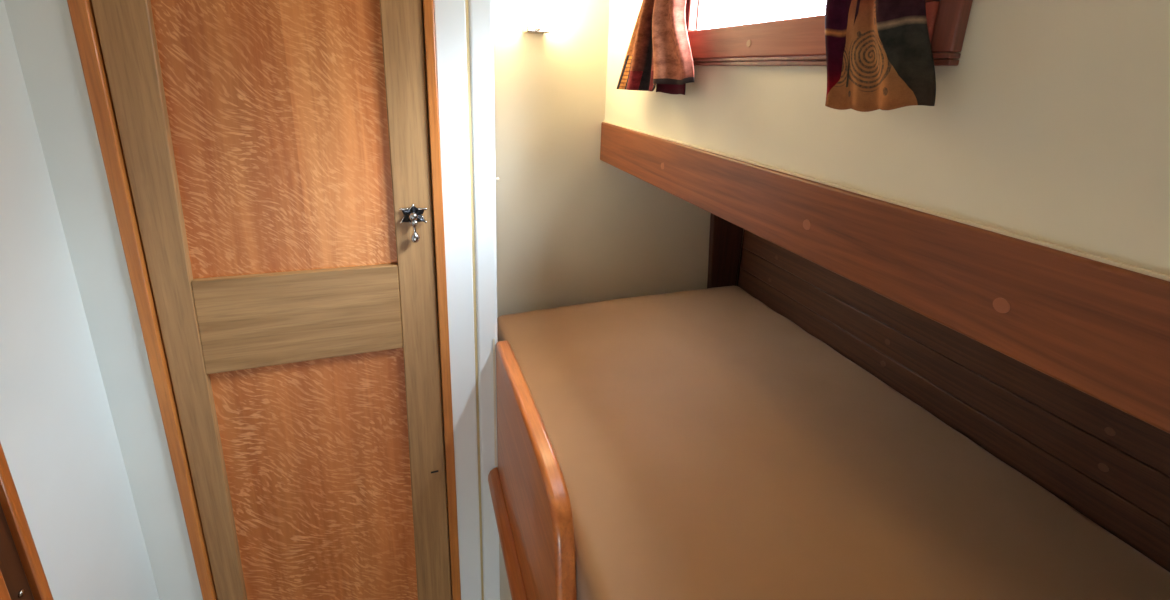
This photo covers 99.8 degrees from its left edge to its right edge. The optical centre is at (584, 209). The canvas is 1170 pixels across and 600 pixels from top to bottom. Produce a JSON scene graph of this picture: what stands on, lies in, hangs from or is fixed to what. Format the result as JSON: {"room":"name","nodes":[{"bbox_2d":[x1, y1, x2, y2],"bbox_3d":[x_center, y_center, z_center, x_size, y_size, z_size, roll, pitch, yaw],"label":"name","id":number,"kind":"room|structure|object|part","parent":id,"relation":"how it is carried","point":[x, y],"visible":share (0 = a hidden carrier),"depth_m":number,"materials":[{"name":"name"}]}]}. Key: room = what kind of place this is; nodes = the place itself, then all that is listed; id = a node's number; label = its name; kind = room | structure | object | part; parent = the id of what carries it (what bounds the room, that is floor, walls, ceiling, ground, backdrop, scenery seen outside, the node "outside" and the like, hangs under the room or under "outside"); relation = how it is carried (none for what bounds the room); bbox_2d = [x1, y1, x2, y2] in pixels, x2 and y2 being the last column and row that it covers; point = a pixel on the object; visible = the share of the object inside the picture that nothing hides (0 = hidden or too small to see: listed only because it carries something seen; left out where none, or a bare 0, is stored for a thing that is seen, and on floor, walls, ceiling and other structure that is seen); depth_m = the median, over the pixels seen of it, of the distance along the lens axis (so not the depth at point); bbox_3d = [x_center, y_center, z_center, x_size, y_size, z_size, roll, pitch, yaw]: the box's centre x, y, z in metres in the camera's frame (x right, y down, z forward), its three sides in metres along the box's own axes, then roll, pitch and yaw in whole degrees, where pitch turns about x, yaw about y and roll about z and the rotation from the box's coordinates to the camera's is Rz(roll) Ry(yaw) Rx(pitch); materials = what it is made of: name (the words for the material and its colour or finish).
{"room":"ship interior","nodes":[
{"label":"ship interior","id":0,"kind":"room"},
{"bbox_2d":[0,0,159,599],"bbox_3d":[-0.474,0.427,-0.104,0.060,1.900,1.900,-3,16,-19],"label":"wall","id":1,"kind":"structure","parent":0,"point":[59,441],"depth_m":0.67,"materials":[{"name":"grey paint"}]},
{"bbox_2d":[0,442,53,599],"bbox_3d":[-0.624,0.743,0.513,0.024,0.950,0.350,-3,16,-19],"label":"door","id":2,"kind":"structure","parent":1,"relation":"in","point":[22,575],"depth_m":0.57,"materials":[{"name":"brown wood"}]},
{"bbox_3d":[-0.658,0.759,0.636,0.009,0.850,0.015,-3,16,-19],"label":"moulding","id":3,"kind":"part","parent":2,"relation":"part of","materials":[{"name":"brown wood"}]},
{"bbox_2d":[4,0,451,599],"bbox_3d":[-0.544,0.158,0.852,0.584,1.900,0.060,-3,16,-19],"label":"wall","id":4,"kind":"structure","parent":0,"point":[42,30],"depth_m":0.74,"materials":[{"name":"grey paint"}]},
{"bbox_2d":[67,0,460,599],"bbox_3d":[-0.482,0.220,0.878,0.464,1.650,0.046,-3,16,-19],"label":"door frame","id":5,"kind":"structure","parent":4,"relation":"attached to","point":[82,16],"depth_m":0.80,"materials":[{"name":"brown wood"}]},
{"bbox_3d":[-0.691,0.233,0.806,0.023,1.650,0.046,-3,16,-19],"label":"casing","id":6,"kind":"part","parent":5,"relation":"part of","materials":[{"name":"brown wood"}]},
{"bbox_3d":[-0.273,0.208,0.951,0.020,1.650,0.046,-3,16,-19],"label":"casing","id":7,"kind":"part","parent":5,"relation":"part of","materials":[{"name":"brown wood"}]},
{"bbox_2d":[91,0,451,599],"bbox_3d":[-0.480,0.229,0.868,0.426,1.620,0.051,-3,16,-19],"label":"door","id":8,"kind":"structure","parent":4,"relation":"in","point":[276,152],"depth_m":0.83,"materials":[{"name":"brown wood"}]},
{"bbox_3d":[-0.476,-0.185,0.768,0.317,0.630,0.017,-3,16,-19],"label":"panel","id":9,"kind":"part","parent":8,"relation":"part of","materials":[{"name":"orange wood"}]},
{"bbox_3d":[-0.487,0.183,0.862,0.310,0.169,0.025,-3,16,-19],"label":"rail","id":10,"kind":"part","parent":8,"relation":"part of","materials":[{"name":"brown wood"}]},
{"bbox_3d":[-0.512,0.586,0.979,0.330,0.710,0.017,-3,16,-19],"label":"panel","id":11,"kind":"part","parent":8,"relation":"part of","materials":[{"name":"orange wood"}]},
{"bbox_3d":[-0.299,0.009,0.860,0.040,0.038,0.006,-3,16,-19],"label":"handle","id":12,"kind":"part","parent":8,"relation":"part of","materials":[{"name":"silver metal"}]},
{"bbox_2d":[465,0,483,599],"bbox_3d":[-0.214,0.143,0.948,0.005,1.900,0.017,-3,16,-19],"label":"trim","id":13,"kind":"structure","parent":4,"relation":"attached to","point":[466,1],"depth_m":0.93,"materials":[{"name":"white paint"}]},
{"bbox_2d":[493,339,496,465],"bbox_3d":[-0.186,0.403,1.020,0.004,0.304,0.002,-3,16,-19],"label":"caulk line","id":14,"kind":"object","parent":4,"relation":"attached to","point":[494,368],"visible":1,"depth_m":1.02,"materials":[{"name":"white"}]},
{"bbox_2d":[433,0,481,599],"bbox_3d":[-0.271,0.120,1.026,0.050,1.900,0.215,-3,16,-19],"label":"wall pillar","id":15,"kind":"structure","parent":0,"point":[449,15],"depth_m":0.92,"materials":[{"name":"white paint"}]},
{"bbox_2d":[493,0,743,317],"bbox_3d":[0.112,0.060,1.289,0.850,1.900,0.040,-3,16,-19],"label":"wall","id":16,"kind":"structure","parent":0,"point":[573,227],"depth_m":1.18,"materials":[{"name":"beige paint"}]},
{"bbox_2d":[468,0,499,599],"bbox_3d":[-0.224,0.117,1.042,0.041,1.900,0.215,-3,16,-19],"label":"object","id":17,"kind":"structure","parent":16,"relation":"attached to","point":[481,29],"depth_m":0.93,"materials":[{"name":"white paint"}]},
{"bbox_2d":[522,0,550,33],"bbox_3d":[-0.100,-0.448,1.013,0.053,0.158,0.052,-3,16,-19],"label":"wall lamp","id":18,"kind":"object","parent":16,"relation":"attached to","point":[536,14],"visible":1,"depth_m":1.01,"materials":[{"name":"white"}]},
{"bbox_2d":[707,213,743,287],"bbox_3d":[0.389,0.054,1.355,0.101,0.518,0.019,-3,16,-19],"label":"board","id":19,"kind":"object","parent":16,"relation":"attached to","point":[725,237],"visible":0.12,"depth_m":1.36,"materials":[{"name":"brown wood"}]},
{"bbox_2d":[737,229,744,285],"bbox_3d":[0.801,0.635,0.530,0.038,1.250,2.095,-3,16,-19],"label":"wall","id":20,"kind":"structure","parent":0,"point":[744,229],"depth_m":1.41,"materials":[{"name":"brown wood"}]},
{"bbox_2d":[738,230,1169,571],"bbox_3d":[0.788,0.326,0.429,0.013,0.516,2.063,-3,16,-19],"label":"lining","id":21,"kind":"object","parent":20,"relation":"attached to","point":[1108,464],"visible":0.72,"depth_m":0.79,"materials":[{"name":"brown wood"}]},
{"bbox_2d":[605,0,1169,275],"bbox_3d":[0.409,-0.223,0.137,0.012,0.715,2.095,-3,16,-19],"label":"wall","id":22,"kind":"structure","parent":0,"point":[1051,123],"depth_m":0.38,"materials":[{"name":"beige paint"}]},
{"bbox_2d":[685,0,972,65],"bbox_3d":[0.236,-0.283,0.598,0.027,0.208,0.473,-3,16,-19],"label":"window","id":23,"kind":"structure","parent":22,"relation":"in","point":[794,41],"depth_m":0.58,"materials":[{"name":"brown wood"}]},
{"bbox_2d":[616,0,693,94],"bbox_3d":[0.114,-0.337,0.822,0.048,0.274,0.280,-3,16,-19],"label":"window curtain","id":24,"kind":"object","parent":23,"relation":"hanging from","point":[659,54],"visible":1,"depth_m":0.77,"materials":[{"name":"fabric"}]},
{"bbox_3d":[0.228,-0.188,0.623,0.013,0.010,0.473,-3,16,-19],"label":"sill moulding","id":25,"kind":"part","parent":23,"relation":"part of","materials":[{"name":"red wood"}]},
{"bbox_2d":[825,0,935,111],"bbox_3d":[0.268,-0.224,0.433,0.023,0.271,0.127,-3,16,-19],"label":"window curtain","id":26,"kind":"object","parent":23,"relation":"hanging from","point":[879,55],"visible":1,"depth_m":0.44,"materials":[{"name":"multicoloured fabric"}]},
{"bbox_3d":[0.307,-0.228,0.390,0.012,0.198,0.020,-3,16,-19],"label":"sill moulding","id":27,"kind":"part","parent":23,"relation":"part of","materials":[{"name":"red wood"}]},
{"bbox_2d":[600,121,1169,433],"bbox_3d":[0.393,0.111,0.230,0.025,0.094,2.089,-3,16,-19],"label":"shelf","id":28,"kind":"object","parent":22,"relation":"attached to","point":[1098,326],"visible":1,"depth_m":0.41,"materials":[{"name":"brown wood"}]},
{"bbox_3d":[0.091,1.302,0.466,1.570,0.050,2.295,-3,16,-19],"label":"floor","id":29,"kind":"structure","parent":0,"visible":0},
{"bbox_2d":[499,538,511,599],"bbox_3d":[0.424,0.925,0.482,0.730,0.689,2.083,-3,16,-19],"label":"bunk base","id":30,"kind":"object","parent":29,"relation":"on","point":[505,594],"visible":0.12,"depth_m":1.09,"materials":[{"name":"beige paint"}]},
{"bbox_2d":[488,341,576,599],"bbox_3d":[-0.090,0.490,0.774,0.048,0.363,0.555,-3,16,-19],"label":"leeboard","id":31,"kind":"object","parent":30,"relation":"attached to","point":[529,492],"visible":1,"depth_m":0.76,"materials":[{"name":"brown wood"}]},
{"bbox_2d":[497,286,1169,599],"bbox_3d":[0.446,0.543,0.373,0.692,0.107,2.053,-3,16,-19],"label":"mattress","id":32,"kind":"object","parent":30,"relation":"on","point":[707,445],"visible":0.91,"depth_m":0.71,"materials":[{"name":"beige fabric"}]}
]}

